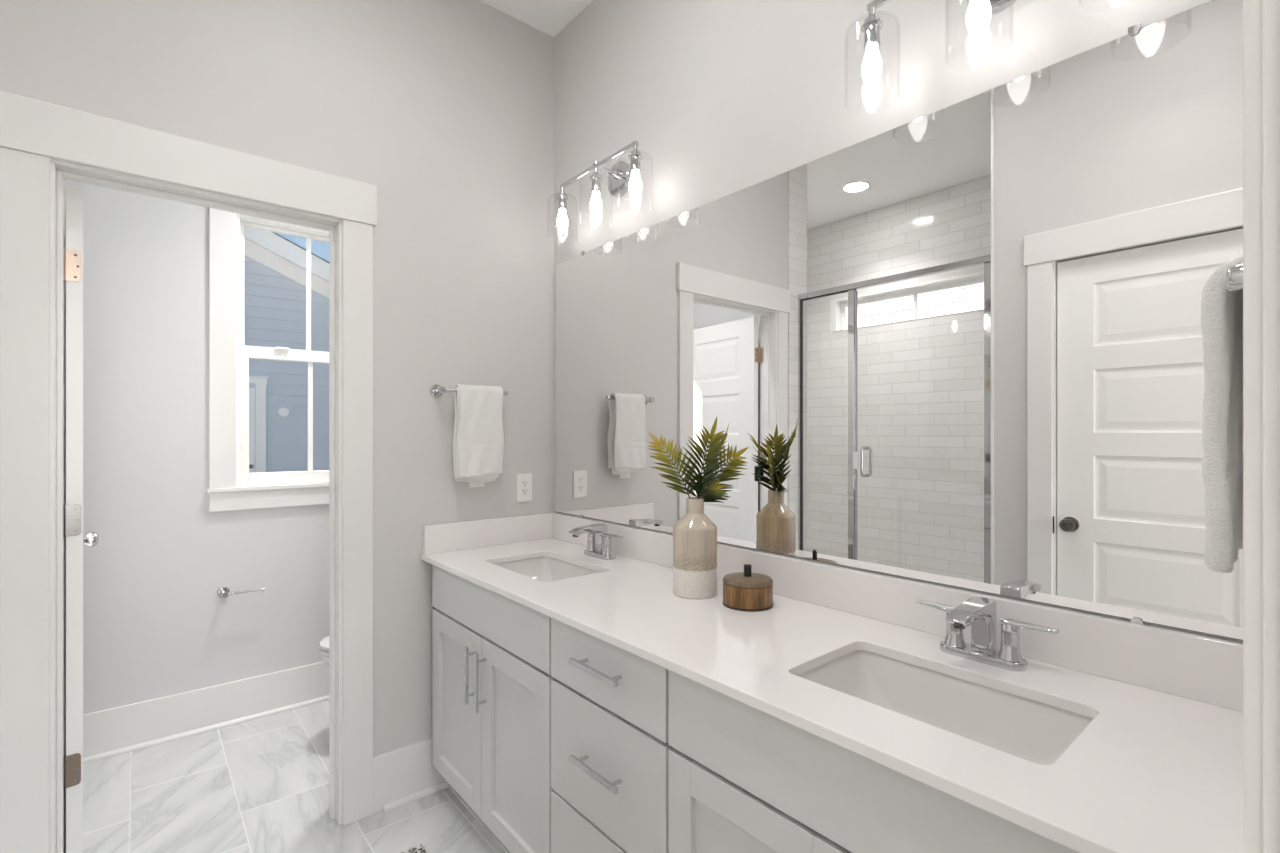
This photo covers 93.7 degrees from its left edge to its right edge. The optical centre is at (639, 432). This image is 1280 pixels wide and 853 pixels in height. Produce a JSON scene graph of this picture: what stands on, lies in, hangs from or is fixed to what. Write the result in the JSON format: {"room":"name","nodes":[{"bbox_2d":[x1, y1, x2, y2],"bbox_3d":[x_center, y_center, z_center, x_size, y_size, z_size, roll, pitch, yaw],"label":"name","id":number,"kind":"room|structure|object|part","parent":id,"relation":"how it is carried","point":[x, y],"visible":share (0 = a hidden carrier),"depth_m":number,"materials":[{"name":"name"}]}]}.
{"room":"bathroom","nodes":[
{"label":"bathroom","id":0,"kind":"room"},
{"bbox_2d":[63,179,328,713],"bbox_3d":[-1.816,-0.185,2.868,1.830,3.010,0.150,0,0,-40],"label":"wall","id":1,"kind":"structure","parent":0,"point":[156,624],"depth_m":2.58,"materials":[{"name":"paint"}]},
{"bbox_2d":[83,661,328,763],"bbox_3d":[-1.690,1.226,2.857,1.650,0.188,0.030,0,0,-40],"label":"baseboard","id":2,"kind":"structure","parent":1,"relation":"attached to","point":[110,732],"depth_m":2.65,"materials":[{"name":"white paint"}]},
{"bbox_2d":[217,587,264,597],"bbox_3d":[-1.812,0.719,2.728,0.178,0.049,0.070,0,0,-40],"label":"paper holder","id":3,"kind":"object","parent":1,"relation":"attached to","point":[223,592],"visible":1,"depth_m":2.70,"materials":[{"name":"silver metal"}]},
{"bbox_3d":[-1.880,0.719,2.709,0.049,0.049,0.012,0,0,-40],"label":"wall plate","id":4,"kind":"part","parent":3,"relation":"part of","materials":[{"name":"silver metal"}]},
{"bbox_3d":[-1.858,0.719,2.683,0.025,0.025,0.061,0,0,-40],"label":"post","id":5,"kind":"part","parent":3,"relation":"part of","materials":[{"name":"silver metal"}]},
{"bbox_2d":[207,208,328,511],"bbox_3d":[-1.644,-0.406,2.990,0.850,1.517,0.175,0,0,-40],"label":"window","id":6,"kind":"structure","parent":1,"relation":"in","point":[232,487],"depth_m":2.76,"materials":[{"name":"white paint"}]},
{"bbox_3d":[-1.600,-0.459,2.937,0.850,1.413,0.022,0,0,-40],"label":"casing","id":7,"kind":"part","parent":6,"relation":"part of","materials":[{"name":"white paint"}]},
{"bbox_3d":[-1.659,-0.384,3.007,0.625,1.261,0.130,0,0,-40],"label":"frame","id":8,"kind":"part","parent":6,"relation":"part of","materials":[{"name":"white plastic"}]},
{"bbox_3d":[-1.667,-0.684,3.018,0.593,0.628,0.032,0,0,-40],"label":"sash","id":9,"kind":"part","parent":6,"relation":"part of","materials":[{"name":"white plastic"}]},
{"bbox_3d":[-1.640,-0.092,2.985,0.593,0.632,0.034,0,0,-40],"label":"sash","id":10,"kind":"part","parent":6,"relation":"part of","materials":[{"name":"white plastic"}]},
{"bbox_2d":[0,0,553,756],"bbox_3d":[-1.105,-0.185,2.019,1.830,3.010,0.115,0,0,-40],"label":"wall","id":11,"kind":"structure","parent":0,"point":[444,107],"depth_m":2.16,"materials":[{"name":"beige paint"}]},
{"bbox_2d":[63,183,98,852],"bbox_3d":[-1.815,0.305,1.914,0.161,2.006,0.712,0,0,-45],"label":"door","id":12,"kind":"structure","parent":11,"relation":"in","point":[73,539],"depth_m":1.69,"materials":[{"name":"white paint"}]},
{"bbox_3d":[-1.988,0.384,2.157,0.063,0.064,0.064,0,0,-45],"label":"knob","id":13,"kind":"part","parent":12,"relation":"part of","materials":[{"name":"silver metal"}]},
{"bbox_2d":[0,91,376,852],"bbox_3d":[-1.314,0.232,1.843,0.920,2.176,0.161,0,0,-40],"label":"door frame","id":14,"kind":"structure","parent":11,"relation":"attached to","point":[33,132],"depth_m":1.61,"materials":[{"name":"white paint"}]},
{"bbox_2d":[373,737,448,813],"bbox_3d":[-0.641,1.224,2.314,0.740,0.193,0.030,0,0,-40],"label":"baseboard","id":15,"kind":"structure","parent":11,"relation":"attached to","point":[406,774],"depth_m":2.15,"materials":[{"name":"white paint"}]},
{"bbox_2d":[430,384,507,396],"bbox_3d":[-0.646,-0.157,2.283,0.286,0.049,0.068,0,0,-40],"label":"towel bar","id":16,"kind":"object","parent":11,"relation":"attached to","point":[436,390],"visible":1,"depth_m":2.21,"materials":[{"name":"silver metal"}]},
{"bbox_3d":[-0.755,-0.157,2.229,0.049,0.049,0.012,0,0,-40],"label":"wall plate","id":17,"kind":"part","parent":16,"relation":"part of","materials":[{"name":"silver metal"}]},
{"bbox_3d":[-0.734,-0.157,2.204,0.026,0.026,0.059,0,0,-40],"label":"post","id":18,"kind":"part","parent":16,"relation":"part of","materials":[{"name":"silver metal"}]},
{"bbox_2d":[453,384,503,487],"bbox_3d":[-0.614,0.013,2.282,0.190,0.388,0.071,0,0,-40],"label":"hand towel","id":19,"kind":"object","parent":16,"relation":"hanging from","point":[478,438],"visible":1,"depth_m":2.25,"materials":[{"name":"white fabric"}]},
{"bbox_2d":[516,473,531,502],"bbox_3d":[-0.475,0.225,2.466,0.071,0.117,0.008,0,0,-40],"label":"wall outlet","id":20,"kind":"object","parent":11,"relation":"attached to","point":[523,481],"visible":1,"depth_m":2.46,"materials":[{"name":"white plastic"}]},
{"bbox_2d":[521,479,527,495],"bbox_3d":[-0.473,0.225,2.465,0.033,0.068,0.002,0,0,-40],"label":"receptacle","id":21,"kind":"object","parent":20,"relation":"attached to","point":[524,482],"depth_m":2.46,"materials":[{"name":"white plastic"}]},
{"bbox_2d":[63,700,504,852],"bbox_3d":[-1.149,1.370,1.216,3.170,0.100,3.540,0,0,-40],"label":"floor","id":22,"kind":"structure","parent":0,"point":[260,785],"depth_m":2.13,"materials":[{"name":"tile"}]},
{"bbox_2d":[319,636,328,664],"bbox_3d":[-1.050,0.932,2.754,0.758,0.775,0.452,0,0,-40],"label":"toilet","id":23,"kind":"object","parent":22,"relation":"on","point":[324,643],"visible":0.06,"depth_m":2.50,"materials":[{"name":"white ceramic"}]},
{"bbox_3d":[-1.137,0.916,2.681,0.530,0.022,0.374,0,0,-40],"label":"seat","id":24,"kind":"part","parent":23,"relation":"part of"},
{"bbox_3d":[-1.137,0.889,2.681,0.530,0.032,0.374,0,0,-40],"label":"seat lid","id":25,"kind":"part","parent":23,"relation":"part of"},
{"bbox_3d":[-1.105,1.124,2.708,0.602,0.392,0.368,0,0,-40],"label":"bowl","id":26,"kind":"part","parent":23,"relation":"part of","materials":[{"name":"white ceramic"}]},
{"bbox_2d":[401,843,426,852],"bbox_3d":[-0.453,1.311,1.169,0.591,0.016,1.478,0,0,-40],"label":"rug","id":27,"kind":"object","parent":22,"relation":"on","point":[422,849],"visible":1,"depth_m":1.88,"materials":[{"name":"fabric"}]},
{"bbox_2d":[432,565,554,852],"bbox_3d":[-0.315,0.891,2.046,0.579,0.857,0.856,0,0,-40],"label":"base cabinet","id":28,"kind":"object","parent":22,"relation":"on","point":[491,651],"visible":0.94,"depth_m":1.82,"materials":[{"name":"grey paint"}]},
{"bbox_3d":[-0.618,0.921,2.029,0.019,0.566,0.401,0,0,-40],"label":"door","id":29,"kind":"part","parent":28,"relation":"part of","materials":[{"name":"grey paint"}]},
{"bbox_3d":[-0.532,0.758,1.883,0.037,0.178,0.012,0,0,-40],"label":"bar pull","id":30,"kind":"part","parent":28,"relation":"part of","materials":[{"name":"silver metal"}]},
{"bbox_3d":[-0.486,0.758,1.828,0.037,0.178,0.012,0,0,-40],"label":"bar pull","id":31,"kind":"part","parent":28,"relation":"part of","materials":[{"name":"silver metal"}]},
{"bbox_3d":[-0.357,0.921,1.718,0.019,0.566,0.401,0,0,-40],"label":"door","id":32,"kind":"part","parent":28,"relation":"part of","materials":[{"name":"grey paint"}]},
{"bbox_2d":[551,618,672,852],"bbox_3d":[0.104,0.891,1.546,0.579,0.857,0.448,0,0,-40],"label":"base cabinet","id":33,"kind":"object","parent":22,"relation":"on","point":[610,746],"visible":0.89,"depth_m":1.37,"materials":[{"name":"grey paint"}]},
{"bbox_3d":[-0.082,1.065,1.390,0.019,0.279,0.440,0,0,-40],"label":"drawer","id":34,"kind":"part","parent":33,"relation":"part of","materials":[{"name":"grey paint"}]},
{"bbox_3d":[-0.097,0.769,1.364,0.037,0.012,0.178,0,0,-40],"label":"bar pull","id":35,"kind":"part","parent":33,"relation":"part of","materials":[{"name":"silver metal"}]},
{"bbox_3d":[-0.097,0.539,1.364,0.037,0.012,0.178,0,0,-40],"label":"bar pull","id":36,"kind":"part","parent":33,"relation":"part of","materials":[{"name":"silver metal"}]},
{"bbox_3d":[-0.082,0.548,1.390,0.019,0.162,0.440,0,0,-40],"label":"drawer","id":37,"kind":"part","parent":33,"relation":"part of","materials":[{"name":"grey paint"}]},
{"bbox_2d":[668,670,1078,852],"bbox_3d":[0.529,0.891,1.038,0.579,0.857,0.877,0,0,-40],"label":"base cabinet","id":38,"kind":"object","parent":22,"relation":"on","point":[742,778],"visible":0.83,"depth_m":0.99,"materials":[{"name":"grey paint"}]},
{"bbox_3d":[0.193,0.921,1.061,0.019,0.566,0.401,0,0,-40],"label":"door","id":39,"kind":"part","parent":38,"relation":"part of","materials":[{"name":"grey paint"}]},
{"bbox_2d":[421,512,1242,852],"bbox_3d":[0.116,0.401,1.542,0.568,0.125,2.181,0,0,-40],"label":"countertop","id":40,"kind":"structure","parent":38,"relation":"on","point":[1157,767],"depth_m":1.07,"materials":[{"name":"white stone"}]},
{"bbox_2d":[495,557,599,581],"bbox_3d":[-0.318,0.536,2.017,0.300,0.145,0.455,0,0,-40],"label":"sink","id":41,"kind":"object","parent":40,"relation":"in","point":[543,569],"visible":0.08,"depth_m":2.19,"materials":[{"name":"white ceramic"}]},
{"bbox_2d":[568,523,622,559],"bbox_3d":[-0.182,0.385,2.124,0.149,0.116,0.256,0,0,-40],"label":"faucet","id":42,"kind":"object","parent":40,"relation":"on","point":[599,542],"visible":1,"depth_m":2.12,"materials":[{"name":"silver metal"}]},
{"bbox_3d":[-0.184,0.379,2.122,0.144,0.104,0.039,0,0,-40],"label":"spout","id":43,"kind":"part","parent":42,"relation":"part of","materials":[{"name":"silver metal"}]},
{"bbox_3d":[-0.177,0.395,2.194,0.043,0.070,0.043,0,0,-40],"label":"handle","id":44,"kind":"part","parent":42,"relation":"part of","materials":[{"name":"silver metal"}]},
{"bbox_3d":[-0.145,0.435,2.155,0.052,0.016,0.156,0,0,-40],"label":"plate","id":45,"kind":"part","parent":42,"relation":"part of","materials":[{"name":"silver metal"}]},
{"bbox_3d":[-0.113,0.395,2.116,0.043,0.070,0.043,0,0,-40],"label":"handle","id":46,"kind":"part","parent":42,"relation":"part of","materials":[{"name":"silver metal"}]},
{"bbox_3d":[-0.092,0.360,2.092,0.030,0.010,0.092,0,0,-40],"label":"lever","id":47,"kind":"part","parent":42,"relation":"part of","materials":[{"name":"silver metal"}]},
{"bbox_2d":[673,497,716,598],"bbox_3d":[0.152,0.311,1.655,0.121,0.263,0.121,0,0,-40],"label":"vase","id":48,"kind":"object","parent":40,"relation":"on","point":[694,533],"visible":0.99,"depth_m":1.61,"materials":[{"name":"ceramic"}]},
{"bbox_2d":[647,433,698,498],"bbox_3d":[0.093,0.103,1.696,0.154,0.211,0.082,0,0,8],"label":"frond","id":49,"kind":"object","parent":48,"relation":"in","point":[669,448],"visible":0.78,"depth_m":1.69,"materials":[{"name":"green plant"}]},
{"bbox_2d":[675,417,730,498],"bbox_3d":[0.171,0.081,1.623,0.154,0.254,0.066,0,0,-5],"label":"frond","id":50,"kind":"object","parent":48,"relation":"in","point":[712,454],"visible":0.99,"depth_m":1.63,"materials":[{"name":"green plant"}]},
{"bbox_2d":[693,476,728,501],"bbox_3d":[0.198,0.158,1.649,0.112,0.103,0.031,0,0,18],"label":"frond","id":51,"kind":"object","parent":48,"relation":"in","point":[716,494],"visible":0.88,"depth_m":1.65,"materials":[{"name":"green plant"}]},
{"bbox_2d":[695,425,728,495],"bbox_3d":[0.188,0.090,1.666,0.128,0.237,0.098,0,0,-40],"label":"frond","id":52,"kind":"object","parent":48,"relation":"in","point":[725,436],"visible":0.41,"depth_m":1.65,"materials":[{"name":"green plant"}]},
{"bbox_2d":[694,442,748,497],"bbox_3d":[0.223,0.116,1.675,0.180,0.186,0.032,0,0,-9],"label":"frond","id":53,"kind":"object","parent":48,"relation":"in","point":[731,467],"visible":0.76,"depth_m":1.68,"materials":[{"name":"green plant"}]},
{"bbox_2d":[723,564,772,611],"bbox_3d":[0.278,0.391,1.551,0.128,0.104,0.128,0,0,-40],"label":"wooden box","id":54,"kind":"object","parent":40,"relation":"on","point":[747,591],"visible":1,"depth_m":1.50,"materials":[{"name":"brown wood"}]},
{"bbox_3d":[0.278,0.378,1.551,0.128,0.016,0.128,0,0,-40],"label":"lid","id":55,"kind":"part","parent":54,"relation":"part of","materials":[{"name":"brown wood"}]},
{"bbox_2d":[797,650,1092,764],"bbox_3d":[0.505,0.536,1.040,0.308,0.145,0.467,0,0,-40],"label":"sink","id":56,"kind":"object","parent":40,"relation":"in","point":[1027,729],"visible":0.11,"depth_m":1.13,"materials":[{"name":"white ceramic"}]},
{"bbox_2d":[915,596,1058,671],"bbox_3d":[0.635,0.385,1.149,0.149,0.116,0.256,0,0,-40],"label":"faucet","id":57,"kind":"object","parent":40,"relation":"on","point":[977,612],"visible":1,"depth_m":1.15,"materials":[{"name":"silver metal"}]},
{"bbox_3d":[0.619,0.360,1.243,0.030,0.010,0.092,0,0,-40],"label":"lever","id":58,"kind":"part","parent":57,"relation":"part of","materials":[{"name":"silver metal"}]},
{"bbox_3d":[0.639,0.395,1.219,0.043,0.070,0.043,0,0,-40],"label":"handle","id":59,"kind":"part","parent":57,"relation":"part of","materials":[{"name":"silver metal"}]},
{"bbox_3d":[0.633,0.379,1.147,0.144,0.104,0.039,0,0,-40],"label":"spout","id":60,"kind":"part","parent":57,"relation":"part of","materials":[{"name":"silver metal"}]},
{"bbox_3d":[0.672,0.435,1.180,0.052,0.016,0.156,0,0,-40],"label":"plate","id":61,"kind":"part","parent":57,"relation":"part of","materials":[{"name":"silver metal"}]},
{"bbox_3d":[0.704,0.395,1.141,0.043,0.070,0.043,0,0,-40],"label":"handle","id":62,"kind":"part","parent":57,"relation":"part of","materials":[{"name":"silver metal"}]},
{"bbox_3d":[0.725,0.360,1.117,0.030,0.010,0.092,0,0,-40],"label":"lever","id":63,"kind":"part","parent":57,"relation":"part of","materials":[{"name":"silver metal"}]},
{"bbox_2d":[479,0,592,36],"bbox_3d":[-1.149,-1.740,1.216,3.170,0.100,3.540,0,0,-40],"label":"ceiling","id":64,"kind":"structure","parent":0,"point":[550,17],"depth_m":2.40,"materials":[{"name":"paint"}]},
{"bbox_2d":[554,0,1242,642],"bbox_3d":[0.020,-0.185,2.195,0.120,3.010,3.540,0,0,-40],"label":"wall","id":65,"kind":"structure","parent":0,"point":[724,98],"depth_m":1.75,"materials":[{"name":"beige paint"}]},
{"bbox_2d":[548,141,652,240],"bbox_3d":[-0.134,-0.865,2.151,0.172,0.254,0.555,0,0,-40],"label":"vanity light","id":66,"kind":"object","parent":65,"relation":"attached to","point":[623,176],"visible":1,"depth_m":2.14,"materials":[{"name":"silver metal"}]},
{"bbox_2d":[557,187,567,210],"bbox_3d":[-0.297,-0.898,2.301,0.045,0.087,0.045,0,0,-40],"label":"socket","id":67,"kind":"object","parent":66,"relation":"attached to","point":[562,197],"depth_m":2.29,"materials":[{"name":"silver metal"}]},
{"bbox_3d":[-0.297,-0.810,2.301,0.043,0.090,0.043,0,0,-40],"label":"bulb","id":68,"kind":"part","parent":66,"relation":"part of","materials":[{"name":"white glass"}]},
{"bbox_3d":[-0.297,-0.821,2.301,0.115,0.167,0.115,0,0,-40],"label":"lamp shade","id":69,"kind":"part","parent":66,"relation":"part of","materials":[{"name":"clear glass"}]},
{"bbox_2d":[590,167,601,192],"bbox_3d":[-0.156,-0.898,2.133,0.045,0.087,0.045,0,0,-40],"label":"socket","id":70,"kind":"object","parent":66,"relation":"attached to","point":[595,179],"depth_m":2.12,"materials":[{"name":"silver metal"}]},
{"bbox_3d":[-0.156,-0.810,2.133,0.043,0.090,0.043,0,0,-40],"label":"bulb","id":71,"kind":"part","parent":66,"relation":"part of","materials":[{"name":"white glass"}]},
{"bbox_3d":[-0.120,-0.946,2.163,0.095,0.034,0.034,0,0,-40],"label":"arm","id":72,"kind":"part","parent":66,"relation":"part of","materials":[{"name":"silver metal"}]},
{"bbox_3d":[-0.077,-0.930,2.199,0.022,0.124,0.124,0,0,-40],"label":"plate","id":73,"kind":"part","parent":66,"relation":"part of","materials":[{"name":"silver metal"}]},
{"bbox_2d":[629,145,641,172],"bbox_3d":[-0.015,-0.898,1.964,0.045,0.087,0.045,0,0,-40],"label":"socket","id":74,"kind":"object","parent":66,"relation":"attached to","point":[635,156],"depth_m":1.95,"materials":[{"name":"silver metal"}]},
{"bbox_3d":[-0.015,-0.810,1.964,0.043,0.090,0.043,0,0,-40],"label":"bulb","id":75,"kind":"part","parent":66,"relation":"part of","materials":[{"name":"white glass"}]},
{"bbox_2d":[552,512,1242,711],"bbox_3d":[0.326,0.391,1.718,0.020,0.105,2.181,0,0,-40],"label":"backsplash","id":76,"kind":"structure","parent":65,"relation":"attached to","point":[1205,669],"depth_m":1.18,"materials":[{"name":"white stone"}]},
{"bbox_2d":[556,0,1242,640],"bbox_3d":[0.332,-0.190,1.722,0.009,1.068,2.142,0,0,-40],"label":"mirror","id":77,"kind":"object","parent":65,"relation":"attached to","point":[960,344],"visible":0.9,"depth_m":1.28,"materials":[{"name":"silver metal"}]},
{"bbox_2d":[845,0,1089,111],"bbox_3d":[0.678,-0.865,1.181,0.172,0.254,0.555,0,0,-40],"label":"vanity light","id":78,"kind":"object","parent":65,"relation":"attached to","point":[979,12],"visible":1,"depth_m":1.31,"materials":[{"name":"white glass"}]},
{"bbox_2d":[861,7,882,51],"bbox_3d":[0.515,-0.898,1.332,0.045,0.087,0.045,0,0,-40],"label":"socket","id":79,"kind":"object","parent":78,"relation":"attached to","point":[872,25],"depth_m":1.32,"materials":[{"name":"silver metal"}]},
{"bbox_3d":[0.515,-0.821,1.332,0.115,0.167,0.115,0,0,-40],"label":"lamp shade","id":80,"kind":"part","parent":78,"relation":"part of","materials":[{"name":"clear glass"}]},
{"bbox_3d":[0.515,-0.810,1.332,0.043,0.090,0.043,0,0,-40],"label":"bulb","id":81,"kind":"part","parent":78,"relation":"part of","materials":[{"name":"white glass"}]},
{"bbox_3d":[0.656,-0.821,1.163,0.115,0.167,0.115,0,0,-40],"label":"lamp shade","id":82,"kind":"part","parent":78,"relation":"part of","materials":[{"name":"clear glass"}]},
{"bbox_3d":[0.656,-0.810,1.163,0.043,0.090,0.043,0,0,-40],"label":"bulb","id":83,"kind":"part","parent":78,"relation":"part of","materials":[{"name":"white glass"}]},
{"bbox_3d":[0.736,-0.930,1.230,0.022,0.124,0.124,0,0,-40],"label":"plate","id":84,"kind":"part","parent":78,"relation":"part of","materials":[{"name":"silver metal"}]},
{"bbox_3d":[0.395,-0.185,0.276,1.770,3.010,0.115,0,0,-40],"label":"wall","id":85,"kind":"structure","parent":0,"visible":0},
{"bbox_2d":[1201,256,1242,572],"bbox_3d":[0.718,-0.019,0.696,0.190,0.345,0.089,0,0,-40],"label":"hand towel","id":86,"kind":"object","parent":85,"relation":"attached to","point":[1221,308],"visible":0.77,"depth_m":0.66,"materials":[{"name":"white fabric"}]},
{"bbox_2d":[1226,264,1242,290],"bbox_3d":[0.713,-0.157,0.662,0.286,0.049,0.068,0,0,-40],"label":"towel bar","id":87,"kind":"object","parent":85,"relation":"attached to","point":[1234,276],"visible":0.28,"depth_m":0.60,"materials":[{"name":"silver metal"}]},
{"bbox_2d":[1243,0,1279,852],"bbox_3d":[0.110,0.232,0.048,0.799,2.176,0.142,0,0,-40],"label":"door frame","id":88,"kind":"structure","parent":85,"relation":"attached to","point":[1261,18],"depth_m":0.28,"materials":[{"name":"white paint"}]},
{"label":"outside","id":89,"kind":"structure","parent":0,"visible":0},
{"bbox_3d":[-0.367,1.820,2.563,120.000,0.200,120.000,0,0,-40],"label":"ground","id":90,"kind":"structure","parent":89,"visible":0},
{"bbox_2d":[244,227,328,472],"bbox_3d":[-9.118,-0.967,10.827,14.200,5.373,7.690,0,0,-40],"label":"house","id":91,"kind":"structure","parent":90,"relation":"on","point":[274,265],"depth_m":9.28,"materials":[{"name":"blue wood"}]},
{"bbox_3d":[-6.113,0.420,8.805,0.780,2.200,0.040,0,0,-40],"label":"door","id":92,"kind":"part","parent":91,"relation":"part of","materials":[{"name":"white wood"}]},
{"bbox_3d":[-6.108,0.333,8.796,1.155,2.375,0.070,0,0,-40],"label":"door casing","id":93,"kind":"part","parent":91,"relation":"part of","materials":[{"name":"white wood"}]}
]}

